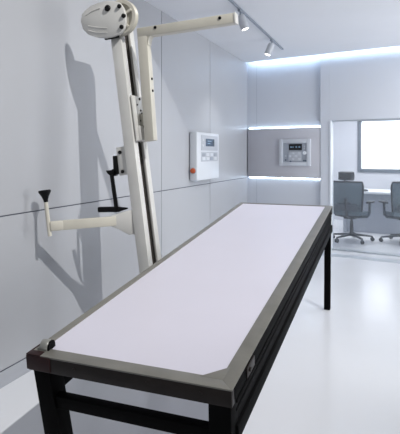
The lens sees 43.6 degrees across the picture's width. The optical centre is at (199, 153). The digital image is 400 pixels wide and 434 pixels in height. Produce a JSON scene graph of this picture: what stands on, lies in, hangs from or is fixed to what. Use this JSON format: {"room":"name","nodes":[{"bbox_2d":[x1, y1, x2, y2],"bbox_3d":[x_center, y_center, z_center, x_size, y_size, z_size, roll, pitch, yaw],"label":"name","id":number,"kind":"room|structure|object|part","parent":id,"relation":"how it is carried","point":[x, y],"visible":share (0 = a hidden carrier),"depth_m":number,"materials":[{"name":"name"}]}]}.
{"room":"radiology room","nodes":[
{"label":"radiology room","id":0,"kind":"room"},
{"bbox_2d":[0,0,246,370],"bbox_3d":[-0.937,-0.300,3.592,0.120,3.300,9.220,0,0,21],"label":"wall","id":1,"kind":"structure","parent":0,"point":[61,128],"depth_m":3.62,"materials":[{"name":"paint"}]},
{"bbox_2d":[0,358,30,388],"bbox_3d":[-0.916,1.305,3.488,0.014,0.090,9.040,0,0,21],"label":"baseboard","id":2,"kind":"structure","parent":1,"relation":"attached to","point":[12,373],"depth_m":2.97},
{"bbox_2d":[0,177,246,371],"bbox_3d":[-0.918,0.808,3.494,0.006,0.903,9.050,0,0,21],"label":"trim","id":3,"kind":"structure","parent":1,"relation":"attached to","point":[245,177],"depth_m":3.54,"materials":[{"name":"grey metal"}]},
{"bbox_2d":[190,132,218,180],"bbox_3d":[0.056,0.025,5.840,0.105,0.544,0.770,0,0,21],"label":"control box","id":4,"kind":"object","parent":1,"relation":"attached to","point":[204,147],"visible":1,"depth_m":5.69,"materials":[{"name":"white plastic"}]},
{"bbox_2d":[0,250,399,433],"bbox_3d":[2.712,1.400,4.311,6.463,0.100,13.200,0,0,21],"label":"floor","id":5,"kind":"structure","parent":0,"point":[336,370],"depth_m":2.95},
{"bbox_2d":[38,0,238,273],"bbox_3d":[-0.328,0.175,3.211,1.162,2.351,0.765,0,0,21],"label":"stand","id":6,"kind":"object","parent":5,"relation":"on","point":[116,21],"visible":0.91,"depth_m":3.23,"materials":[{"name":"beige metal"}]},
{"bbox_3d":[-0.936,0.395,3.077,0.056,0.224,0.025,0,0,21],"label":"upright rod","id":7,"kind":"part","parent":6,"relation":"part of","materials":[{"name":"beige metal"}]},
{"bbox_3d":[-0.574,0.185,3.291,0.093,0.349,0.052,0,0,21],"label":"lever","id":8,"kind":"part","parent":6,"relation":"part of","materials":[{"name":"black plastic"}]},
{"bbox_3d":[-0.474,0.438,3.223,0.200,0.165,0.022,0,0,-19],"label":"handle plate","id":9,"kind":"part","parent":6,"relation":"part of","materials":[{"name":"beige metal"}]},
{"bbox_3d":[-0.094,-0.465,3.155,0.658,0.771,0.060,0,0,21],"label":"support arm","id":10,"kind":"part","parent":6,"relation":"part of","materials":[{"name":"beige metal"}]},
{"bbox_2d":[26,202,332,433],"bbox_3d":[0.256,0.896,3.130,0.836,0.908,2.941,0,0,21],"label":"examination table","id":11,"kind":"object","parent":5,"relation":"on","point":[208,322],"visible":1,"depth_m":2.12,"materials":[{"name":"white laminate"}]},
{"bbox_2d":[47,340,54,350],"bbox_3d":[-0.580,0.752,1.950,0.009,0.052,0.052,0,0,13],"label":"knob","id":12,"kind":"object","parent":11,"relation":"in","point":[50,343],"depth_m":1.94,"materials":[{"name":"black plastic"}]},
{"bbox_3d":[-0.553,1.077,1.953,0.136,0.546,0.136,0,0,21],"label":"leg","id":13,"kind":"part","parent":11,"relation":"part of","materials":[{"name":"black metal"}]},
{"bbox_3d":[-0.111,0.782,3.246,0.040,0.357,2.751,0,0,21],"label":"rail","id":14,"kind":"part","parent":11,"relation":"part of","materials":[{"name":"black metal"}]},
{"bbox_3d":[-0.272,0.796,1.781,0.816,0.060,0.036,0,0,21],"label":"rail","id":15,"kind":"part","parent":11,"relation":"part of","materials":[{"name":"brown metal"}]},
{"bbox_3d":[0.053,0.754,1.731,0.082,0.013,0.085,0,0,21],"label":"gusset plate","id":16,"kind":"part","parent":11,"relation":"part of","materials":[{"name":"grey metal"}]},
{"bbox_3d":[0.084,1.077,1.707,0.091,0.546,0.140,0,0,21],"label":"leg","id":17,"kind":"part","parent":11,"relation":"part of","materials":[{"name":"black metal"}]},
{"bbox_3d":[0.605,0.631,2.950,0.030,0.359,2.787,0,0,21],"label":"rail","id":18,"kind":"part","parent":11,"relation":"part of","materials":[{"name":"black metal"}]},
{"bbox_3d":[0.608,0.785,2.968,0.042,0.366,2.752,0,0,21],"label":"rail","id":19,"kind":"part","parent":11,"relation":"part of","materials":[{"name":"black metal"}]},
{"bbox_3d":[1.098,0.922,4.301,0.059,0.857,0.156,0,0,11],"label":"leg","id":20,"kind":"part","parent":11,"relation":"part of","materials":[{"name":"black metal"}]},
{"bbox_2d":[145,0,399,62],"bbox_3d":[2.893,-1.400,4.737,6.433,0.010,3.825,0,0,21],"label":"ceiling","id":21,"kind":"structure","parent":0,"point":[301,28],"depth_m":5.39,"materials":[{"name":"paint"}]},
{"bbox_2d":[228,0,282,49],"bbox_3d":[0.615,-1.384,5.377,0.022,0.022,2.630,0,0,21],"label":"track","id":22,"kind":"object","parent":21,"relation":"attached to","point":[231,1],"visible":1,"depth_m":5.26,"materials":[{"name":"metal"}]},
{"bbox_2d":[238,9,248,30],"bbox_3d":[0.410,-1.278,4.788,0.120,0.190,0.090,0,0,-9],"label":"track spotlight","id":23,"kind":"object","parent":22,"relation":"attached to","point":[242,21],"visible":0.98,"depth_m":4.75,"materials":[{"name":"metal"}]},
{"bbox_2d":[265,39,274,55],"bbox_3d":[0.839,-1.278,6.023,0.122,0.190,0.091,0,0,-3],"label":"track spotlight","id":24,"kind":"object","parent":22,"relation":"attached to","point":[270,47],"visible":1,"depth_m":5.99,"materials":[{"name":"metal"}]},
{"bbox_2d":[247,46,399,205],"bbox_3d":[2.522,-0.087,6.576,4.350,2.875,0.370,0,0,32],"label":"wall","id":25,"kind":"structure","parent":0,"point":[313,90],"depth_m":7.17,"materials":[{"name":"white paint"}]},
{"bbox_2d":[248,127,319,178],"bbox_3d":[1.235,-0.018,7.426,1.135,0.735,0.047,0,0,32],"label":"wall panel","id":26,"kind":"object","parent":25,"relation":"attached to","point":[263,144],"depth_m":7.46,"materials":[{"name":"grey paint"}]},
{"bbox_2d":[249,126,319,128],"bbox_3d":[1.244,-0.391,7.436,1.130,0.010,0.016,0,0,32],"label":"led strip","id":27,"kind":"object","parent":25,"relation":"attached to","point":[312,126],"visible":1,"depth_m":7.42,"materials":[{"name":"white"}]},
{"bbox_2d":[255,177,315,178],"bbox_3d":[1.244,0.356,7.436,1.130,0.010,0.016,0,0,32],"label":"led strip","id":28,"kind":"object","parent":25,"relation":"attached to","point":[255,177],"visible":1,"depth_m":7.36,"materials":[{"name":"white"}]},
{"bbox_2d":[279,139,310,165],"bbox_3d":[1.381,-0.022,7.282,0.474,0.389,0.050,0,0,32],"label":"control panel","id":29,"kind":"object","parent":25,"relation":"attached to","point":[292,152],"visible":1,"depth_m":7.26,"materials":[{"name":"plastic"}]},
{"bbox_3d":[1.386,-0.022,7.289,0.374,0.289,0.028,0,0,32],"label":"plate","id":30,"kind":"part","parent":29,"relation":"part of","materials":[{"name":"grey plastic"}]},
{"bbox_2d":[330,120,331,249],"bbox_3d":[1.856,0.440,7.059,0.022,1.820,0.112,0,0,32],"label":"trim","id":31,"kind":"structure","parent":25,"relation":"attached to","point":[330,120],"depth_m":7.03,"materials":[{"name":"white paint"}]},
{"bbox_2d":[322,253,399,263],"bbox_3d":[2.934,1.348,5.974,3.015,0.004,0.180,0,0,32],"label":"trim","id":32,"kind":"structure","parent":25,"relation":"attached to","point":[332,254],"depth_m":6.44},
{"bbox_2d":[332,118,399,256],"bbox_3d":[3.138,0.440,6.274,2.985,1.820,0.075,0,0,32],"label":"window","id":33,"kind":"structure","parent":25,"relation":"in","point":[365,152],"depth_m":6.81,"materials":[{"name":"clear glass"}]}
]}

